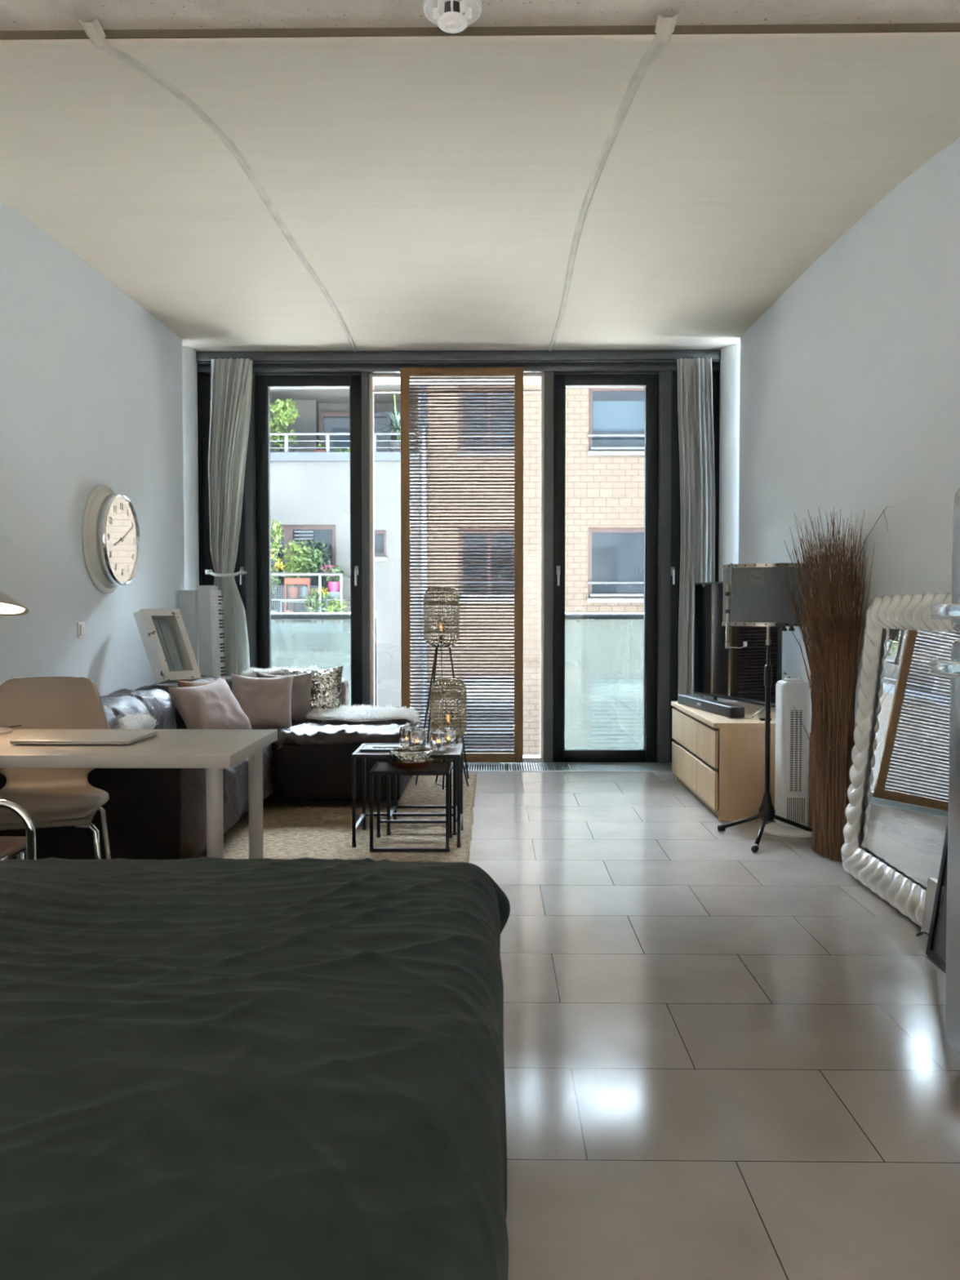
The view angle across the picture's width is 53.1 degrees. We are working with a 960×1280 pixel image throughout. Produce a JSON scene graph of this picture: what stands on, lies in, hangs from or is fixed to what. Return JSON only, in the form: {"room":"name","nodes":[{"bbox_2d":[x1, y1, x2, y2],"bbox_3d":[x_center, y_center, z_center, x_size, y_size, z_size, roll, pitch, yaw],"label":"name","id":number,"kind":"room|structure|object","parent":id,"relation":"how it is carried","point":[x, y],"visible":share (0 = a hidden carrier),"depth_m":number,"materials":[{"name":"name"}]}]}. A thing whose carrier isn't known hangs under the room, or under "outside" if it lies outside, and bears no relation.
{"room":"studio apartment","nodes":[
{"label":"studio apartment","id":0,"kind":"room"},
{"bbox_2d":[0,200,184,696],"bbox_3d":[-2.316,-0.408,-0.082,0.250,3.120,13.800,0,2,1],"label":"wall","id":1,"kind":"structure","parent":0,"point":[91,381],"depth_m":5.02,"materials":[{"name":"white paint"}]},
{"bbox_2d":[77,622,85,638],"bbox_3d":[-2.114,-0.052,5.101,0.016,0.084,0.082,0,2,1],"label":"light switch","id":2,"kind":"object","parent":1,"relation":"attached to","point":[81,625],"visible":1,"depth_m":5.08,"materials":[{"name":"white plastic"}]},
{"bbox_2d":[81,484,140,593],"bbox_3d":[-2.062,-0.565,5.413,0.109,0.608,0.608,0,2,1],"label":"wall clock","id":3,"kind":"object","parent":1,"relation":"attached to","point":[111,540],"visible":1,"depth_m":5.29,"materials":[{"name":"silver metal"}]},
{"bbox_2d":[0,0,959,31],"bbox_3d":[-1.292,-1.509,-2.402,6.480,0.235,9.658,0,2,1],"label":"ceiling beam","id":4,"kind":"structure","parent":1,"relation":"attached to","point":[15,15],"depth_m":2.36,"materials":[{"name":"paint"}]},
{"bbox_2d":[422,0,482,33],"bbox_3d":[-0.067,-1.508,2.321,0.144,0.058,0.144,0,2,1],"label":"smoke detector","id":5,"kind":"object","parent":4,"relation":"attached to","point":[451,16],"visible":1,"depth_m":2.31,"materials":[{"name":"white plastic"}]},
{"bbox_2d":[0,22,959,39],"bbox_3d":[-1.227,-1.623,2.427,6.480,0.205,0.004,0,2,1],"label":"trim","id":6,"kind":"structure","parent":1,"relation":"attached to","point":[930,27],"depth_m":2.41,"materials":[{"name":"paint"}]},
{"bbox_2d":[280,444,295,452],"bbox_3d":[-4.077,-4.020,20.392,0.320,0.240,0.320,0,2,1],"label":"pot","id":7,"kind":"object","parent":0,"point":[290,450],"depth_m":20.28,"materials":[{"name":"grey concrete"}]},
{"bbox_2d":[327,582,340,591],"bbox_3d":[-2.896,-1.056,19.067,0.260,0.195,0.260,0,2,1],"label":"pot","id":8,"kind":"object","parent":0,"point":[332,586],"depth_m":18.98,"materials":[{"name":"pink plastic"}]},
{"bbox_2d":[373,378,541,384],"bbox_3d":[-0.050,-0.431,7.492,8.700,3.900,0.500,0,2,1],"label":"wall","id":9,"kind":"structure","parent":0,"point":[526,381],"depth_m":7.60,"materials":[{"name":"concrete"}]},
{"bbox_2d":[182,346,199,667],"bbox_3d":[-2.343,-0.620,7.116,0.505,3.100,0.340,0,2,1],"label":"trim","id":10,"kind":"structure","parent":9,"relation":"attached to","point":[190,449],"depth_m":7.01,"materials":[{"name":"paint"}]},
{"bbox_2d":[197,374,245,612],"bbox_3d":[-1.974,-0.543,7.304,0.418,2.925,0.139,0,2,1],"label":"door","id":11,"kind":"structure","parent":9,"relation":"in","point":[203,381],"depth_m":7.29,"materials":[{"name":"metal"}]},
{"bbox_2d":[244,373,257,668],"bbox_3d":[-1.726,-0.541,7.311,0.077,2.930,0.200,0,2,1],"label":"trim","id":12,"kind":"structure","parent":9,"relation":"attached to","point":[250,469],"depth_m":7.21,"materials":[{"name":"black metal"}]},
{"bbox_2d":[254,374,362,706],"bbox_3d":[-1.289,-0.534,7.258,0.799,2.910,0.144,0,2,1],"label":"door","id":13,"kind":"structure","parent":9,"relation":"in","point":[263,383],"depth_m":7.23,"materials":[{"name":"black metal"}]},
{"bbox_2d":[271,612,377,706],"bbox_3d":[-1.293,0.442,7.655,0.946,1.324,0.058,0,2,1],"label":"glass balustrade","id":14,"kind":"object","parent":9,"relation":"attached to","point":[274,615],"visible":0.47,"depth_m":7.62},
{"bbox_2d":[360,372,370,705],"bbox_3d":[-0.859,-0.540,7.299,0.055,2.930,0.200,0,2,1],"label":"trim","id":15,"kind":"structure","parent":9,"relation":"attached to","point":[364,375],"depth_m":7.21,"materials":[{"name":"black metal"}]},
{"bbox_2d":[368,373,544,761],"bbox_3d":[-0.175,-0.540,7.290,1.313,2.930,0.080,0,2,1],"label":"window","id":16,"kind":"structure","parent":9,"relation":"in","point":[371,376],"depth_m":7.26,"materials":[{"name":"metal"}]},
{"bbox_2d":[195,349,720,376],"bbox_3d":[-0.178,-2.063,7.203,3.950,0.130,0.320,0,2,1],"label":"curtain rail","id":17,"kind":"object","parent":9,"relation":"attached to","point":[532,362],"depth_m":7.06,"materials":[{"name":"metal"}]},
{"bbox_2d":[543,372,553,762],"bbox_3d":[0.515,-0.540,7.288,0.068,2.930,0.185,0,2,1],"label":"trim","id":18,"kind":"structure","parent":9,"relation":"attached to","point":[548,376],"depth_m":7.20,"materials":[{"name":"black metal"}]},
{"bbox_2d":[452,755,671,770],"bbox_3d":[-1.089,1.026,7.270,6.630,0.200,0.760,0,2,1],"label":"trim","id":19,"kind":"structure","parent":9,"relation":"attached to","point":[523,755],"depth_m":7.27,"materials":[{"name":"grey metal"}]},
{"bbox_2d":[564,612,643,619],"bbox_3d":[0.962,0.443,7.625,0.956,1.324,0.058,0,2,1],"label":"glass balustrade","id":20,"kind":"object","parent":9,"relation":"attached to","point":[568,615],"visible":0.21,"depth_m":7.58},
{"bbox_2d":[552,373,658,761],"bbox_3d":[0.943,-0.533,7.228,0.783,2.910,0.144,0,2,1],"label":"door","id":21,"kind":"structure","parent":9,"relation":"in","point":[650,382],"depth_m":7.21,"materials":[{"name":"black metal"}]},
{"bbox_2d":[656,371,671,763],"bbox_3d":[1.382,-0.539,7.269,0.090,2.930,0.200,0,2,1],"label":"trim","id":22,"kind":"structure","parent":9,"relation":"attached to","point":[664,377],"depth_m":7.18,"materials":[{"name":"black metal"}]},
{"bbox_2d":[669,373,719,761],"bbox_3d":[1.637,-0.541,7.256,0.420,2.925,0.139,0,2,1],"label":"window frame","id":23,"kind":"structure","parent":9,"relation":"in","point":[675,466],"depth_m":7.24,"materials":[{"name":"metal"}]},
{"bbox_2d":[717,343,740,701],"bbox_3d":[1.992,-0.618,7.058,0.465,3.100,0.340,0,2,1],"label":"trim","id":24,"kind":"structure","parent":9,"relation":"attached to","point":[730,362],"depth_m":6.93,"materials":[{"name":"paint"}]},
{"bbox_2d":[0,31,959,351],"bbox_3d":[-1.195,-1.907,4.838,6.480,0.625,4.843,0,2,1],"label":"ceiling","id":25,"kind":"structure","parent":0,"point":[435,188],"depth_m":3.93,"materials":[{"name":"paint"}]},
{"bbox_2d":[78,18,358,351],"bbox_3d":[-0.937,-1.823,4.809,0.062,0.475,4.900,0,2,1],"label":"trim","id":26,"kind":"structure","parent":25,"relation":"attached to","point":[94,30],"depth_m":3.42,"materials":[{"name":"white paint"}]},
{"bbox_2d":[204,358,252,676],"bbox_3d":[-1.824,-0.558,6.984,0.335,2.945,0.166,-1,2,-26],"label":"curtain","id":27,"kind":"object","parent":25,"relation":"hanging from","point":[231,380],"visible":0.66,"depth_m":6.96,"materials":[{"name":"grey fabric"}]},
{"bbox_2d":[547,13,678,351],"bbox_3d":[0.492,-1.822,4.790,0.062,0.475,4.900,0,2,1],"label":"trim","id":28,"kind":"structure","parent":25,"relation":"attached to","point":[664,27],"depth_m":3.46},
{"bbox_2d":[676,357,715,699],"bbox_3d":[1.561,-0.557,6.958,0.287,2.945,0.078,0,2,1],"label":"curtain","id":29,"kind":"object","parent":25,"relation":"hanging from","point":[695,380],"visible":0.7,"depth_m":6.95,"materials":[{"name":"grey fabric"}]},
{"bbox_2d":[451,771,959,1279],"bbox_3d":[-1.187,1.254,-0.126,6.630,0.200,14.040,0,2,1],"label":"floor","id":30,"kind":"structure","parent":0,"point":[724,1060],"depth_m":2.51,"materials":[{"name":"tile"}]},
{"bbox_2d":[0,799,36,860],"bbox_3d":[-1.487,0.750,2.720,0.537,0.633,0.630,0,2,1],"label":"chair","id":31,"kind":"object","parent":30,"relation":"on","point":[10,846],"visible":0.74,"depth_m":2.63,"materials":[{"name":"silver metal"}]},
{"bbox_2d":[0,676,111,859],"bbox_3d":[-1.591,0.597,3.477,0.490,0.897,0.521,-1,2,-16],"label":"dining chair","id":32,"kind":"object","parent":30,"relation":"on","point":[51,797],"visible":0.79,"depth_m":3.64,"materials":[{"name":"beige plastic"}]},
{"bbox_2d":[0,728,277,858],"bbox_3d":[-1.424,0.690,3.104,1.410,0.730,0.615,0,2,1],"label":"desk","id":33,"kind":"object","parent":30,"relation":"on","point":[214,750],"visible":0.66,"depth_m":2.91,"materials":[{"name":"laminate"}]},
{"bbox_2d":[0,591,29,734],"bbox_3d":[-1.645,0.080,3.183,0.278,0.483,0.373,-1,2,-36],"label":"desk lamp","id":34,"kind":"object","parent":33,"relation":"on","point":[9,606],"visible":1,"depth_m":3.12,"materials":[{"name":"metal"}]},
{"bbox_2d":[0,603,24,613],"bbox_3d":[-1.571,-0.107,3.120,0.166,0.043,0.161,0,2,1],"label":"diffuser","id":35,"kind":"object","parent":34,"relation":"attached to","point":[5,608],"depth_m":3.12,"materials":[{"name":"white plastic"}]},
{"bbox_2d":[9,730,156,745],"bbox_3d":[-1.270,0.316,3.096,0.375,0.016,0.247,0,2,1],"label":"laptop","id":36,"kind":"object","parent":33,"relation":"on","point":[46,737],"visible":1,"depth_m":3.04,"materials":[{"name":"metal"}]},
{"bbox_2d":[178,590,198,665],"bbox_3d":[-2.029,0.293,6.690,0.115,1.278,0.060,0,2,1],"label":"leaning board","id":37,"kind":"object","parent":30,"relation":"on","point":[188,599],"visible":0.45,"depth_m":6.65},
{"bbox_2d":[196,585,226,678],"bbox_3d":[-1.901,0.276,6.838,0.177,1.323,0.200,0,2,1],"label":"digital piano","id":38,"kind":"object","parent":30,"relation":"on","point":[210,622],"visible":0.48,"depth_m":6.75,"materials":[{"name":"white plastic"}]},
{"bbox_2d":[0,857,510,1279],"bbox_3d":[-1.031,0.817,1.329,2.184,0.553,2.258,0,2,1],"label":"bed","id":39,"kind":"object","parent":30,"relation":"on","point":[211,1068],"visible":1,"depth_m":1.26,"materials":[{"name":"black fabric"}]},
{"bbox_2d":[201,773,476,862],"bbox_3d":[-1.008,0.982,5.247,1.946,0.014,2.900,0,2,1],"label":"jute rug","id":40,"kind":"object","parent":30,"relation":"on","point":[292,828],"visible":0.26,"depth_m":4.96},
{"bbox_2d":[0,675,415,859],"bbox_3d":[-1.264,0.625,5.386,1.702,0.718,2.569,0,2,1],"label":"sofa","id":41,"kind":"object","parent":40,"relation":"on","point":[152,813],"visible":0.38,"depth_m":4.62,"materials":[{"name":"leather"}]},
{"bbox_2d":[113,711,158,728],"bbox_3d":[-1.804,0.408,4.761,0.371,0.132,0.512,1,2,18],"label":"sheepskin throw","id":42,"kind":"object","parent":41,"relation":"on","point":[140,721],"visible":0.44,"depth_m":4.72,"materials":[{"name":"white fur"}]},
{"bbox_2d":[100,688,176,728],"bbox_3d":[-1.914,0.494,4.956,0.394,0.430,1.248,0,2,1],"label":"cushion","id":43,"kind":"object","parent":41,"relation":"on","point":[157,702],"depth_m":5.12,"materials":[{"name":"silver fabric"}]},
{"bbox_2d":[133,608,201,684],"bbox_3d":[-1.863,0.036,5.734,0.211,0.444,0.326,1,2,38],"label":"frame","id":44,"kind":"object","parent":41,"relation":"on","point":[163,633],"visible":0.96,"depth_m":5.75,"materials":[{"name":"white paint"}]},
{"bbox_2d":[134,675,216,728],"bbox_3d":[-1.897,0.464,6.101,0.392,0.434,1.144,0,2,1],"label":"cushion","id":45,"kind":"object","parent":41,"relation":"on","point":[180,724],"depth_m":5.63,"materials":[{"name":"brown fabric"}]},
{"bbox_2d":[176,676,226,687],"bbox_3d":[-1.581,0.386,5.654,0.217,0.316,0.360,1,2,31],"label":"cushion","id":46,"kind":"object","parent":41,"relation":"on","point":[180,683],"visible":0.17,"depth_m":5.56,"materials":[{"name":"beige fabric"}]},
{"bbox_2d":[168,677,251,728],"bbox_3d":[-1.429,0.387,5.133,0.259,0.344,0.444,1,2,21],"label":"cushion","id":47,"kind":"object","parent":41,"relation":"on","point":[212,705],"visible":0.7,"depth_m":5.03,"materials":[{"name":"fabric"}]},
{"bbox_2d":[222,743,273,833],"bbox_3d":[-1.510,0.739,4.990,0.682,0.380,1.085,0,2,1],"label":"seat cushion","id":48,"kind":"object","parent":41,"relation":"on","point":[235,779],"depth_m":4.75,"materials":[{"name":"grey fabric"}]},
{"bbox_2d":[231,673,293,729],"bbox_3d":[-1.308,0.373,5.751,0.369,0.341,0.236,0,2,-7],"label":"cushion","id":49,"kind":"object","parent":41,"relation":"on","point":[266,702],"visible":0.77,"depth_m":5.69,"materials":[{"name":"fabric"}]},
{"bbox_2d":[240,665,326,677],"bbox_3d":[-1.326,0.296,6.499,0.597,0.264,0.305,0,2,1],"label":"sheepskin throw","id":50,"kind":"object","parent":41,"relation":"on","point":[251,673],"visible":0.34,"depth_m":6.45,"materials":[{"name":"white fur"}]},
{"bbox_2d":[256,671,312,721],"bbox_3d":[-1.249,0.362,6.109,0.360,0.318,0.185,0,2,-5],"label":"cushion","id":51,"kind":"object","parent":41,"relation":"on","point":[301,683],"visible":0.45,"depth_m":6.07,"materials":[{"name":"beige fabric"}]},
{"bbox_2d":[282,665,342,710],"bbox_3d":[-1.092,0.346,6.265,0.413,0.358,0.201,0,2,1],"label":"cushion","id":52,"kind":"object","parent":41,"relation":"on","point":[326,685],"visible":0.52,"depth_m":6.20,"materials":[{"name":"silver fabric"}]},
{"bbox_2d":[268,719,415,749],"bbox_3d":[-0.834,0.559,6.046,0.850,0.139,1.135,0,2,1],"label":"cushion","id":53,"kind":"object","parent":41,"relation":"on","point":[313,734],"depth_m":5.52,"materials":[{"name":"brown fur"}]},
{"bbox_2d":[305,703,421,726],"bbox_3d":[-0.752,0.491,6.121,0.758,0.165,0.615,0,2,1],"label":"sheepskin throw","id":54,"kind":"object","parent":41,"relation":"on","point":[363,713],"visible":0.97,"depth_m":5.99,"materials":[{"name":"white fur"}]},
{"bbox_2d":[351,743,463,847],"bbox_3d":[-0.351,0.766,4.791,0.526,0.447,0.386,0,2,1],"label":"table","id":55,"kind":"object","parent":40,"relation":"on","point":[456,752],"visible":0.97,"depth_m":4.67,"materials":[{"name":"black metal"}]},
{"bbox_2d":[360,747,392,751],"bbox_3d":[-0.507,0.538,4.704,0.158,0.014,0.045,0,2,1],"label":"remote control","id":56,"kind":"object","parent":55,"relation":"on","point":[362,749],"visible":0.9,"depth_m":4.68,"materials":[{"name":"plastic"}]},
{"bbox_2d":[399,726,416,746],"bbox_3d":[-0.365,0.491,4.863,0.087,0.098,0.087,0,2,1],"label":"glass","id":57,"kind":"object","parent":55,"relation":"on","point":[403,731],"visible":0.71,"depth_m":4.83,"materials":[{"name":"white"}]},
{"bbox_2d":[408,728,426,750],"bbox_3d":[-0.312,0.494,4.762,0.087,0.098,0.087,0,2,1],"label":"glass","id":58,"kind":"object","parent":55,"relation":"on","point":[416,737],"visible":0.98,"depth_m":4.73,"materials":[{"name":"white"}]},
{"bbox_2d":[430,728,447,751],"bbox_3d":[-0.205,0.494,4.751,0.087,0.098,0.087,0,2,1],"label":"glass","id":59,"kind":"object","parent":55,"relation":"on","point":[438,737],"visible":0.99,"depth_m":4.72,"materials":[{"name":"white"}]},
{"bbox_2d":[440,726,457,747],"bbox_3d":[-0.161,0.491,4.850,0.087,0.098,0.087,0,2,1],"label":"glass","id":60,"kind":"object","parent":55,"relation":"on","point":[451,731],"visible":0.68,"depth_m":4.82,"materials":[{"name":"white"}]},
{"bbox_2d":[368,761,452,852],"bbox_3d":[-0.331,0.804,4.669,0.381,0.379,0.301,0,2,1],"label":"table","id":61,"kind":"object","parent":40,"relation":"on","point":[380,768],"visible":0.98,"depth_m":4.54,"materials":[{"name":"black metal"}]},
{"bbox_2d":[389,746,433,768],"bbox_3d":[-0.331,0.572,4.635,0.216,0.086,0.216,0,2,1],"label":"bowl","id":62,"kind":"object","parent":61,"relation":"on","point":[422,759],"visible":1,"depth_m":4.55,"materials":[{"name":"silver metal"}]},
{"bbox_2d":[386,758,457,835],"bbox_3d":[-0.293,0.779,5.016,0.356,0.407,0.336,0,2,1],"label":"table","id":63,"kind":"object","parent":40,"relation":"on","point":[395,806],"visible":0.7,"depth_m":4.86,"materials":[{"name":"black metal"}]},
{"bbox_2d":[415,586,469,786],"bbox_3d":[-0.247,0.294,6.397,0.344,1.293,0.526,0,2,1],"label":"floor lamp","id":64,"kind":"object","parent":40,"relation":"on","point":[441,642],"visible":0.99,"depth_m":6.40,"materials":[{"name":"brown wood"}]},
{"bbox_2d":[430,678,468,789],"bbox_3d":[-0.208,0.600,6.184,0.251,0.695,0.236,1,2,16],"label":"floor lamp","id":65,"kind":"object","parent":40,"relation":"on","point":[450,694],"visible":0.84,"depth_m":6.12,"materials":[{"name":"brown wood"}]},
{"bbox_2d":[451,762,671,771],"bbox_3d":[-0.151,0.941,7.062,3.810,0.024,0.375,0,2,1],"label":"floor vent","id":66,"kind":"object","parent":30,"relation":"in","point":[572,766],"visible":0.29,"depth_m":7.08,"materials":[{"name":"metal"}]},
{"bbox_2d":[400,367,523,762],"bbox_3d":[-0.133,-0.549,7.158,0.910,2.933,0.038,0,2,1],"label":"sliding panel","id":67,"kind":"object","parent":66,"relation":"on","point":[407,374],"visible":0.87,"depth_m":7.14,"materials":[{"name":"brown wood"}]},
{"bbox_2d":[671,701,775,820],"bbox_3d":[1.539,0.702,5.877,0.508,0.535,1.255,0,2,1],"label":"dresser","id":68,"kind":"object","parent":30,"relation":"on","point":[720,759],"visible":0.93,"depth_m":5.26,"materials":[{"name":"brown wood"}]},
{"bbox_2d":[677,693,744,717],"bbox_3d":[1.409,0.401,5.912,0.091,0.062,0.850,0,2,-9],"label":"soundbar","id":69,"kind":"object","parent":68,"relation":"on","point":[720,708],"visible":1,"depth_m":5.77,"materials":[{"name":"black plastic"}]},
{"bbox_2d":[693,581,782,718],"bbox_3d":[1.546,0.036,5.869,0.206,0.794,1.006,0,2,-15],"label":"television","id":70,"kind":"object","parent":68,"relation":"on","point":[737,674],"visible":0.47,"depth_m":5.92,"materials":[{"name":"black plastic"}]},
{"bbox_2d":[717,644,812,853],"bbox_3d":[1.481,0.463,4.766,0.496,1.080,0.478,0,2,1],"label":"tripod stand","id":71,"kind":"object","parent":30,"relation":"on","point":[766,811],"visible":0.94,"depth_m":4.86,"materials":[{"name":"black metal"}]},
{"bbox_2d":[721,563,810,648],"bbox_3d":[1.484,-0.174,4.910,0.457,0.435,0.258,0,2,1],"label":"lampshade","id":72,"kind":"object","parent":71,"relation":"attached to","point":[753,594],"visible":0.78,"depth_m":4.81,"materials":[{"name":"grey fabric"}]},
{"bbox_2d":[764,675,812,837],"bbox_3d":[1.621,0.589,4.989,0.284,0.815,0.284,0,2,1],"label":"tower fan","id":73,"kind":"object","parent":30,"relation":"on","point":[792,740],"visible":0.91,"depth_m":4.92,"materials":[{"name":"white plastic"}]},
{"bbox_2d":[788,709,803,793],"bbox_3d":[1.616,0.569,4.912,0.070,0.430,0.008,0,2,1],"label":"grille","id":74,"kind":"object","parent":73,"relation":"attached to","point":[795,725],"depth_m":4.91,"materials":[{"name":"white plastic"}]},
{"bbox_2d":[808,732,812,826],"bbox_3d":[1.752,0.745,5.040,0.040,0.499,0.165,0,2,1],"label":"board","id":75,"kind":"object","parent":30,"relation":"on","point":[810,810],"visible":0.13,"depth_m":5.04,"materials":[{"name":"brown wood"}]},
{"bbox_2d":[779,506,887,861],"bbox_3d":[1.600,0.202,4.432,0.373,1.616,0.656,0,2,1],"label":"bundle","id":76,"kind":"object","parent":30,"relation":"on","point":[831,611],"visible":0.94,"depth_m":4.42,"materials":[{"name":"brown plant"}]},
{"bbox_2d":[840,592,959,926],"bbox_3d":[1.639,0.425,3.618,0.171,1.204,1.174,0,2,1],"label":"ornate mirror","id":77,"kind":"object","parent":30,"relation":"on","point":[905,813],"visible":0.87,"depth_m":3.75,"materials":[{"name":"white paint"}]},
{"bbox_2d":[858,628,959,890],"bbox_3d":[1.658,0.429,3.618,0.103,0.947,0.910,0,2,1],"label":"mirror glass","id":78,"kind":"object","parent":77,"relation":"attached to","point":[905,813],"depth_m":3.71,"materials":[{"name":"silver metal"}]},
{"bbox_2d":[915,877,944,951],"bbox_3d":[1.515,0.931,3.225,0.067,0.236,0.110,0,2,1],"label":"box","id":79,"kind":"object","parent":30,"relation":"on","point":[932,882],"visible":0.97,"depth_m":3.25,"materials":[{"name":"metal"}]},
{"bbox_2d":[925,817,948,969],"bbox_3d":[1.552,0.672,2.919,0.143,0.773,0.565,0,2,1],"label":"picture","id":80,"kind":"object","parent":30,"relation":"on","point":[935,950],"visible":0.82,"depth_m":3.17,"materials":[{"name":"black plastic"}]},
{"bbox_2d":[928,488,959,1055],"bbox_3d":[1.417,0.339,2.083,0.662,1.495,0.620,0,2,1],"label":"fridge","id":81,"kind":"object","parent":30,"relation":"on","point":[951,668],"visible":1,"depth_m":2.34,"materials":[{"name":"silver metal"}]},
{"bbox_2d":[738,137,959,847],"bbox_3d":[1.853,-0.406,-0.137,0.250,3.120,13.800,0,2,1],"label":"wall","id":82,"kind":"structure","parent":0,"point":[850,380],"depth_m":4.39,"materials":[{"name":"white paint"}]},
{"label":"outside","id":83,"kind":"structure","parent":0,"visible":0},
{"bbox_3d":[0.352,6.483,26.610,60.000,0.300,37.200,0,2,1],"label":"ground","id":84,"kind":"structure","parent":83,"visible":0},
{"bbox_2d":[269,384,421,728],"bbox_3d":[-7.427,-0.674,24.292,12.500,14.150,11.600,0,2,1],"label":"building","id":85,"kind":"structure","parent":84,"relation":"on","point":[310,490],"depth_m":20.02,"materials":[{"name":"grey concrete"}]},
{"bbox_2d":[271,519,284,622],"bbox_3d":[-4.219,-1.373,19.169,0.595,2.062,0.440,1,2,25],"label":"bush","id":86,"kind":"object","parent":85,"relation":"on","point":[278,563],"visible":0.41,"depth_m":19.15,"materials":[{"name":"green plant"}]},
{"bbox_2d":[270,398,300,452],"bbox_3d":[-4.228,-4.519,20.373,0.827,1.237,0.481,0,2,1],"label":"potted shrub","id":87,"kind":"object","parent":85,"relation":"on","point":[281,417],"visible":0.8,"depth_m":20.31,"materials":[{"name":"green plant"}]},
{"bbox_2d":[284,577,311,622],"bbox_3d":[-3.616,-0.783,19.060,0.500,0.890,0.150,0,2,1],"label":"planter","id":88,"kind":"object","parent":85,"relation":"on","point":[287,581],"visible":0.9,"depth_m":18.97,"materials":[{"name":"ceramic"}]},
{"bbox_2d":[278,538,323,622],"bbox_3d":[-3.625,-1.201,19.376,0.921,1.706,0.459,0,2,1],"label":"climbing shrub","id":89,"kind":"object","parent":85,"relation":"on","point":[300,562],"visible":0.88,"depth_m":19.31,"materials":[{"name":"green plant"}]},
{"bbox_2d":[293,530,313,554],"bbox_3d":[-3.682,-1.999,20.069,0.400,0.560,0.020,0,2,1],"label":"blind","id":90,"kind":"object","parent":85,"relation":"hanging from","point":[303,535],"depth_m":20.12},
{"bbox_2d":[271,573,350,622],"bbox_3d":[-4.216,-0.845,19.441,3.050,0.990,1.100,0,2,1],"label":"balcony railing","id":91,"kind":"object","parent":85,"relation":"on","point":[319,586],"visible":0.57,"depth_m":18.90,"materials":[{"name":"white metal"}]},
{"bbox_2d":[297,538,338,622],"bbox_3d":[-3.302,-1.214,19.677,0.896,1.714,0.530,0,2,1],"label":"shrub","id":92,"kind":"object","parent":85,"relation":"on","point":[308,541],"visible":0.42,"depth_m":19.62,"materials":[{"name":"green plant"}]},
{"bbox_2d":[302,586,335,622],"bbox_3d":[-3.191,-0.701,19.032,0.691,0.729,0.516,0,2,1],"label":"bush","id":93,"kind":"object","parent":85,"relation":"on","point":[315,591],"visible":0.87,"depth_m":18.92,"materials":[{"name":"green plant"}]},
{"bbox_2d":[323,591,343,622],"bbox_3d":[-2.915,-0.649,19.105,0.360,0.620,0.250,0,2,1],"label":"plant stand","id":94,"kind":"object","parent":85,"relation":"on","point":[333,594],"visible":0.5,"depth_m":18.98,"materials":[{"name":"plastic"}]},
{"bbox_2d":[320,563,346,591],"bbox_3d":[-2.918,-1.235,19.050,0.542,0.591,0.390,0,2,1],"label":"geranium","id":95,"kind":"object","parent":94,"relation":"on","point":[333,586],"visible":0.91,"depth_m":18.99,"materials":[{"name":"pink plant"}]},
{"bbox_2d":[326,596,346,622],"bbox_3d":[-2.827,-0.595,18.959,0.412,0.520,0.315,0,2,1],"label":"tuft","id":96,"kind":"object","parent":85,"relation":"on","point":[335,606],"visible":0.7,"depth_m":18.91,"materials":[{"name":"plant"}]},
{"bbox_2d":[332,427,350,452],"bbox_3d":[-3.061,-4.393,21.608,0.540,0.750,0.020,0,2,1],"label":"railing","id":97,"kind":"object","parent":85,"relation":"hanging from","point":[336,444],"depth_m":21.60,"materials":[{"name":"white metal"}]},
{"bbox_2d":[270,432,415,452],"bbox_3d":[-5.233,-4.080,19.916,7.800,0.428,0.078,0,2,1],"label":"balcony railing","id":98,"kind":"object","parent":85,"relation":"on","point":[327,440],"visible":0.33,"depth_m":19.87,"materials":[{"name":"white metal"}]},
{"bbox_2d":[375,394,417,452],"bbox_3d":[-1.706,-4.540,20.327,0.953,1.282,1.109,-2,2,-43],"label":"yucca plant","id":99,"kind":"object","parent":85,"relation":"on","point":[397,420],"visible":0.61,"depth_m":20.21,"materials":[{"name":"green plant"}]},
{"bbox_2d":[427,384,644,755],"bbox_3d":[6.597,-0.668,24.105,15.650,14.150,11.600,0,2,1],"label":"brick building","id":100,"kind":"structure","parent":84,"relation":"on","point":[605,427],"depth_m":19.98,"materials":[{"name":"beige brick"}]},
{"bbox_2d":[420,386,428,743],"bbox_3d":[-1.154,-0.435,19.943,0.150,13.940,0.150,0,2,1],"label":"downpipe","id":101,"kind":"object","parent":100,"relation":"attached to","point":[421,567],"visible":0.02,"depth_m":19.84,"materials":[{"name":"white metal"}]},
{"bbox_2d":[462,676,514,746],"bbox_3d":[0.189,1.486,20.195,1.100,1.485,0.020,0,2,1],"label":"blind","id":102,"kind":"object","parent":100,"relation":"hanging from","point":[468,711],"depth_m":20.20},
{"bbox_2d":[591,676,643,746],"bbox_3d":[2.883,1.487,20.159,1.090,1.485,0.020,0,2,1],"label":"blind","id":103,"kind":"object","parent":100,"relation":"hanging from","point":[616,702],"depth_m":20.16,"materials":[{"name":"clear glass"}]},
{"bbox_2d":[592,400,644,431],"bbox_3d":[2.884,-4.658,19.983,1.090,0.620,0.008,0,2,1],"label":"roller blind","id":104,"kind":"object","parent":100,"relation":"hanging from","point":[607,415],"depth_m":19.98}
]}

